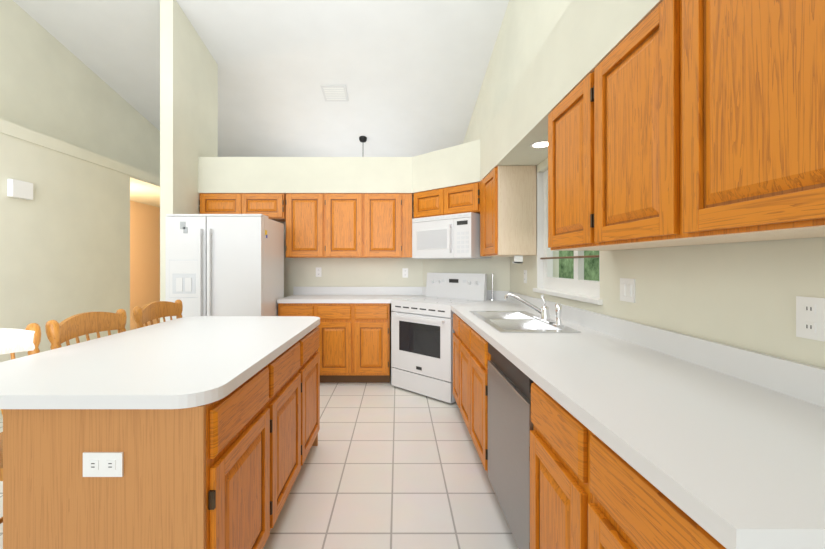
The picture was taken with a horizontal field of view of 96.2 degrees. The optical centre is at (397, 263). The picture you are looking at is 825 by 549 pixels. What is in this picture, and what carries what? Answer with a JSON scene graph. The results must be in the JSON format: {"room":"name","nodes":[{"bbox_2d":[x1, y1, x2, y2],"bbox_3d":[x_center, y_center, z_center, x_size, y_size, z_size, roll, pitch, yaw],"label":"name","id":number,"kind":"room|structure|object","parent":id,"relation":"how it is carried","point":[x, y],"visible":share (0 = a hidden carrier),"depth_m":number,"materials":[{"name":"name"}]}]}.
{"room":"kitchen","nodes":[
{"label":"kitchen","id":0,"kind":"room"},
{"bbox_2d":[0,133,159,418],"bbox_3d":[-3.375,0.050,2.900,0.150,2.480,12.800,0,0,0],"label":"wall","id":1,"kind":"structure","parent":0,"point":[64,243],"depth_m":3.62,"materials":[{"name":"paint"}]},
{"bbox_2d":[7,179,32,199],"bbox_3d":[-3.274,-0.645,3.210,0.048,0.150,0.180,0,0,0],"label":"door chime","id":2,"kind":"object","parent":1,"relation":"attached to","point":[19,189],"visible":1,"depth_m":3.18,"materials":[{"name":"white plastic"}]},
{"bbox_2d":[0,119,159,206],"bbox_3d":[-4.019,-1.146,2.900,1.462,0.112,12.800,0,0,0],"label":"wall","id":3,"kind":"structure","parent":0,"point":[143,194],"depth_m":4.02,"materials":[{"name":"paint"}]},
{"bbox_2d":[0,0,159,176],"bbox_3d":[-4.020,-2.738,2.900,0.140,3.072,12.800,0,0,0],"label":"wall","id":4,"kind":"structure","parent":0,"point":[52,86],"depth_m":4.36,"materials":[{"name":"paint"}]},
{"bbox_2d":[130,201,159,329],"bbox_3d":[-4.675,0.100,2.900,0.150,2.380,12.800,0,0,0],"label":"wall","id":5,"kind":"structure","parent":0,"point":[144,254],"depth_m":6.71,"materials":[{"name":"beige paint"}]},
{"bbox_2d":[160,0,217,322],"bbox_3d":[-2.340,-0.722,4.205,0.130,4.024,0.930,0,0,0],"label":"wall","id":6,"kind":"structure","parent":0,"point":[188,100],"depth_m":3.91,"materials":[{"name":"paint"}]},
{"bbox_2d":[0,371,518,548],"bbox_3d":[-2.805,1.340,3.050,8.390,0.100,13.100,0,0,0],"label":"floor","id":7,"kind":"structure","parent":0,"point":[386,466],"depth_m":2.17,"materials":[{"name":"tile"}]},
{"bbox_2d":[0,323,40,523],"bbox_3d":[-1.403,0.772,1.410,0.455,1.039,0.473,0,0,0],"label":"chair","id":8,"kind":"object","parent":7,"relation":"on","point":[13,341],"visible":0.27,"depth_m":1.55,"materials":[{"name":"white fabric"}]},
{"bbox_2d":[45,309,126,349],"bbox_3d":[-1.403,0.772,1.925,0.455,1.039,0.473,0,0,0],"label":"chair","id":9,"kind":"object","parent":7,"relation":"on","point":[76,326],"visible":0.23,"depth_m":1.89,"materials":[{"name":"brown wood"}]},
{"bbox_2d":[3,353,282,548],"bbox_3d":[-0.855,0.853,1.384,0.610,0.874,0.598,0,0,0],"label":"base cabinet","id":10,"kind":"object","parent":7,"relation":"on","point":[222,473],"depth_m":1.09,"materials":[{"name":"brown wood"}]},
{"bbox_2d":[83,452,123,476],"bbox_3d":[-0.862,0.586,1.081,0.115,0.070,0.008,0,0,0],"label":"outlet","id":11,"kind":"object","parent":10,"relation":"attached to","point":[103,464],"visible":1,"depth_m":1.08,"materials":[{"name":"white plastic"}]},
{"bbox_2d":[0,316,319,408],"bbox_3d":[-1.030,0.396,1.863,0.980,0.040,1.605,0,0,0],"label":"countertop","id":12,"kind":"structure","parent":10,"relation":"on","point":[186,362],"depth_m":1.37,"materials":[{"name":"white laminate"}]},
{"bbox_2d":[133,300,182,327],"bbox_3d":[-1.403,0.772,2.485,0.455,1.039,0.473,0,0,0],"label":"chair","id":13,"kind":"object","parent":7,"relation":"on","point":[150,312],"visible":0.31,"depth_m":2.46,"materials":[{"name":"brown wood"}]},
{"bbox_2d":[165,214,283,320],"bbox_3d":[-1.746,0.407,3.828,0.909,1.765,0.745,0,0,0],"label":"fridge","id":14,"kind":"object","parent":7,"relation":"on","point":[224,264],"visible":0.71,"depth_m":3.50,"materials":[{"name":"white metal"}]},
{"bbox_2d":[283,334,306,505],"bbox_3d":[-0.847,0.853,1.860,0.595,0.874,0.658,0,0,0],"label":"base cabinet","id":15,"kind":"object","parent":7,"relation":"on","point":[295,357],"depth_m":1.98,"materials":[{"name":"brown wood"}]},
{"bbox_2d":[307,326,319,454],"bbox_3d":[-0.855,0.853,2.336,0.610,0.874,0.598,0,0,0],"label":"base cabinet","id":16,"kind":"object","parent":7,"relation":"on","point":[313,356],"depth_m":2.42,"materials":[{"name":"brown wood"}]},
{"bbox_2d":[278,303,390,382],"bbox_3d":[-0.685,0.853,4.235,1.190,0.874,0.610,0,0,0],"label":"base cabinet","id":17,"kind":"object","parent":7,"relation":"on","point":[354,342],"visible":0.52,"depth_m":3.93,"materials":[{"name":"brown wood"}]},
{"bbox_2d":[277,287,425,302],"bbox_3d":[-0.457,0.347,4.232,1.647,0.138,0.626,0,0,0],"label":"countertop","id":18,"kind":"structure","parent":17,"relation":"on","point":[300,294],"depth_m":4.53,"materials":[{"name":"white laminate"}]},
{"bbox_2d":[391,273,486,402],"bbox_3d":[0.407,0.695,3.835,0.766,1.190,0.689,0,0,43],"label":"range","id":19,"kind":"object","parent":7,"relation":"on","point":[422,331],"visible":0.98,"depth_m":3.66,"materials":[{"name":"white metal"}]},
{"bbox_2d":[453,313,490,428],"bbox_3d":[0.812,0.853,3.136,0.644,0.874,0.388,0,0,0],"label":"base cabinet","id":20,"kind":"object","parent":7,"relation":"on","point":[471,356],"depth_m":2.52,"materials":[{"name":"brown wood"}]},
{"bbox_2d":[488,342,532,548],"bbox_3d":[0.814,0.854,1.728,0.633,0.872,0.655,0,0,0],"label":"dishwasher","id":21,"kind":"object","parent":7,"relation":"on","point":[510,425],"visible":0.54,"depth_m":1.64,"materials":[{"name":"grey metal"}]},
{"bbox_2d":[529,381,560,548],"bbox_3d":[0.812,0.853,1.147,0.644,0.874,0.496,0,0,0],"label":"base cabinet","id":22,"kind":"object","parent":7,"relation":"on","point":[545,436],"depth_m":1.24,"materials":[{"name":"brown wood"}]},
{"bbox_2d":[561,406,725,548],"bbox_3d":[0.812,0.853,0.798,0.644,0.874,0.510,0,0,0],"label":"base cabinet","id":23,"kind":"object","parent":7,"relation":"on","point":[589,489],"depth_m":0.86,"materials":[{"name":"brown wood"}]},
{"bbox_2d":[451,290,824,548],"bbox_3d":[0.798,0.347,2.535,0.676,0.138,4.021,0,0,0],"label":"countertop","id":24,"kind":"structure","parent":23,"relation":"on","point":[723,444],"depth_m":0.95,"materials":[{"name":"white laminate"}]},
{"bbox_2d":[490,273,494,300],"bbox_3d":[0.979,0.233,3.833,0.060,0.284,0.060,0,0,0],"label":"towel stand","id":25,"kind":"object","parent":24,"relation":"on","point":[492,299],"visible":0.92,"depth_m":3.83,"materials":[{"name":"silver metal"}]},
{"bbox_2d":[469,311,580,332],"bbox_3d":[0.780,0.458,2.470,0.440,0.175,0.900,0,0,0],"label":"sink","id":26,"kind":"object","parent":24,"relation":"in","point":[513,322],"visible":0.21,"depth_m":2.45,"materials":[{"name":"silver metal"}]},
{"bbox_2d":[504,293,563,325],"bbox_3d":[0.865,0.284,2.387,0.254,0.171,0.384,0,0,0],"label":"faucet","id":27,"kind":"object","parent":24,"relation":"on","point":[543,311],"visible":1,"depth_m":2.40,"materials":[{"name":"silver metal"}]},
{"bbox_2d":[13,0,508,156],"bbox_3d":[-2.805,-2.921,3.050,8.390,2.906,13.100,0,0,0],"label":"ceiling","id":28,"kind":"structure","parent":0,"point":[410,74],"depth_m":4.63,"materials":[{"name":"paint"}]},
{"bbox_2d":[320,85,348,100],"bbox_3d":[-0.885,-2.398,5.199,0.340,0.082,0.335,0,0,0],"label":"ceiling vent","id":29,"kind":"object","parent":28,"relation":"in","point":[334,92],"visible":1,"depth_m":5.17,"materials":[{"name":"white metal"}]},
{"bbox_2d":[359,136,366,142],"bbox_3d":[-0.600,-1.505,6.345,0.320,1.350,0.320,0,0,0],"label":"pendant light","id":30,"kind":"object","parent":28,"relation":"hanging from","point":[362,139],"visible":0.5,"depth_m":6.30,"materials":[{"name":"black metal"}]},
{"bbox_2d":[280,198,422,367],"bbox_3d":[-0.632,0.035,4.610,3.545,2.510,0.120,0,0,0],"label":"wall","id":31,"kind":"structure","parent":0,"point":[357,272],"depth_m":4.55,"materials":[{"name":"paint"}]},
{"bbox_2d":[199,193,246,213],"bbox_3d":[-1.997,-0.664,4.378,0.546,0.287,0.335,0,0,0],"label":"upper cabinet","id":32,"kind":"object","parent":31,"relation":"attached to","point":[210,203],"depth_m":4.21,"materials":[{"name":"brown wood"}]},
{"bbox_2d":[247,193,282,220],"bbox_3d":[-1.573,-0.664,4.378,0.546,0.287,0.335,0,0,0],"label":"upper cabinet","id":33,"kind":"object","parent":31,"relation":"attached to","point":[270,205],"depth_m":4.21,"materials":[{"name":"brown wood"}]},
{"bbox_2d":[283,193,334,257],"bbox_3d":[-1.026,-0.441,4.378,0.519,0.733,0.335,0,0,0],"label":"upper cabinet","id":34,"kind":"object","parent":31,"relation":"attached to","point":[307,216],"depth_m":4.21,"materials":[{"name":"brown wood"}]},
{"bbox_2d":[316,267,321,276],"bbox_3d":[-0.975,0.100,4.545,0.070,0.115,0.008,0,0,0],"label":"electrical outlet","id":35,"kind":"object","parent":31,"relation":"attached to","point":[318,271],"visible":1,"depth_m":4.54,"materials":[{"name":"white plastic"}]},
{"bbox_2d":[331,193,370,257],"bbox_3d":[-0.618,-0.441,4.378,0.593,0.733,0.335,0,0,0],"label":"upper cabinet","id":36,"kind":"object","parent":31,"relation":"attached to","point":[348,225],"depth_m":4.21,"materials":[{"name":"brown wood"}]},
{"bbox_2d":[371,193,402,257],"bbox_3d":[-0.210,-0.441,4.378,0.519,0.733,0.335,0,0,0],"label":"upper cabinet","id":37,"kind":"object","parent":31,"relation":"attached to","point":[386,208],"depth_m":4.21,"materials":[{"name":"brown wood"}]},
{"bbox_2d":[402,268,407,277],"bbox_3d":[0.090,0.110,4.545,0.070,0.115,0.008,0,0,0],"label":"electrical outlet","id":38,"kind":"object","parent":31,"relation":"attached to","point":[404,272],"visible":1,"depth_m":4.54,"materials":[{"name":"white plastic"}]},
{"bbox_2d":[198,0,662,197],"bbox_3d":[-0.568,-1.015,0.575,3.415,0.410,7.950,0,0,0],"label":"soffit","id":39,"kind":"structure","parent":0,"point":[584,40],"depth_m":3.19,"materials":[{"name":"paint"}]},
{"bbox_2d":[530,141,547,147],"bbox_3d":[0.970,-0.807,2.500,0.150,0.006,0.150,0,0,0],"label":"recessed light","id":40,"kind":"object","parent":39,"relation":"in","point":[540,144],"visible":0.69,"depth_m":2.49,"materials":[{"name":"white"}]},
{"bbox_2d":[423,257,509,290],"bbox_3d":[0.722,0.035,4.159,0.837,2.510,0.782,0,0,0],"label":"wall","id":41,"kind":"structure","parent":0,"point":[498,268],"depth_m":4.00,"materials":[{"name":"paint"}]},
{"bbox_2d":[413,182,479,217],"bbox_3d":[0.594,-0.661,4.035,0.862,0.293,0.335,0,0,43],"label":"upper cabinet","id":42,"kind":"object","parent":41,"relation":"attached to","point":[464,198],"visible":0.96,"depth_m":3.88,"materials":[{"name":"brown wood"}]},
{"bbox_2d":[412,212,490,258],"bbox_3d":[0.558,-0.280,3.997,0.760,0.448,0.430,0,0,43],"label":"microwave","id":43,"kind":"object","parent":41,"relation":"attached to","point":[453,236],"visible":1,"depth_m":3.80,"materials":[{"name":"white"}]},
{"bbox_2d":[463,0,824,367],"bbox_3d":[1.230,-1.492,3.050,0.180,5.564,13.100,0,0,0],"label":"wall","id":44,"kind":"structure","parent":0,"point":[743,295],"depth_m":1.44,"materials":[{"name":"paint"}]},
{"bbox_2d":[480,166,535,255],"bbox_3d":[0.968,-0.442,3.268,0.334,0.733,0.465,0,0,0],"label":"upper cabinet","id":45,"kind":"object","parent":44,"relation":"attached to","point":[507,193],"depth_m":3.03,"materials":[{"name":"brown wood"}]},
{"bbox_2d":[512,255,522,262],"bbox_3d":[0.995,-0.038,3.083,0.070,0.066,0.065,0,0,0],"label":"paper towel holder","id":46,"kind":"object","parent":45,"relation":"attached to","point":[518,258],"visible":1,"depth_m":3.05,"materials":[{"name":"white plastic"}]},
{"bbox_2d":[524,270,526,282],"bbox_3d":[1.135,0.112,3.303,0.008,0.115,0.070,0,0,0],"label":"electrical outlet","id":47,"kind":"object","parent":44,"relation":"attached to","point":[525,276],"visible":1,"depth_m":3.29,"materials":[{"name":"white plastic"}]},
{"bbox_2d":[548,84,579,250],"bbox_3d":[0.968,-0.442,1.720,0.334,0.733,0.539,0,0,0],"label":"upper cabinet","id":48,"kind":"object","parent":44,"relation":"attached to","point":[564,121],"depth_m":1.78,"materials":[{"name":"brown wood"}]},
{"bbox_2d":[533,288,602,304],"bbox_3d":[1.153,0.213,2.562,0.075,0.030,1.005,0,0,0],"label":"window sill","id":49,"kind":"structure","parent":44,"relation":"attached to","point":[584,298],"depth_m":2.40,"materials":[{"name":"white"}]},
{"bbox_2d":[537,170,599,298],"bbox_3d":[1.190,-0.275,2.562,0.099,0.950,0.945,0,0,0],"label":"window","id":50,"kind":"structure","parent":44,"relation":"in","point":[577,284],"depth_m":2.96,"materials":[{"name":"white wood"}]},
{"bbox_2d":[540,255,598,258],"bbox_3d":[1.170,-0.045,2.562,0.014,0.014,0.929,0,0,0],"label":"curtain rod","id":51,"kind":"object","parent":50,"relation":"attached to","point":[593,256],"visible":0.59,"depth_m":2.47,"materials":[{"name":"brown metal"}]},
{"bbox_2d":[620,278,634,302],"bbox_3d":[1.134,0.129,1.834,0.010,0.115,0.115,0,0,0],"label":"light switch","id":52,"kind":"object","parent":44,"relation":"attached to","point":[627,289],"visible":1,"depth_m":1.82,"materials":[{"name":"white plastic"}]},
{"bbox_2d":[580,12,704,250],"bbox_3d":[0.968,-0.442,1.292,0.334,0.733,0.613,0,0,0],"label":"upper cabinet","id":53,"kind":"object","parent":44,"relation":"attached to","point":[616,98],"depth_m":1.35,"materials":[{"name":"brown wood"}]},
{"bbox_2d":[652,0,824,243],"bbox_3d":[0.968,-0.442,0.847,0.334,0.733,0.574,0,0,0],"label":"upper cabinet","id":54,"kind":"object","parent":44,"relation":"attached to","point":[672,123],"depth_m":0.88,"materials":[{"name":"brown wood"}]},
{"bbox_2d":[796,296,824,341],"bbox_3d":[1.135,0.149,1.019,0.008,0.115,0.070,0,0,0],"label":"electrical outlet","id":55,"kind":"object","parent":44,"relation":"attached to","point":[810,317],"visible":1,"depth_m":1.01,"materials":[{"name":"white plastic"}]},
{"label":"outside","id":56,"kind":"structure","parent":0,"visible":0},
{"bbox_2d":[559,251,598,280],"bbox_3d":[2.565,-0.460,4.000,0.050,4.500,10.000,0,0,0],"label":"trees","id":57,"kind":"object","parent":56,"point":[591,268],"depth_m":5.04,"materials":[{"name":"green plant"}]}
]}

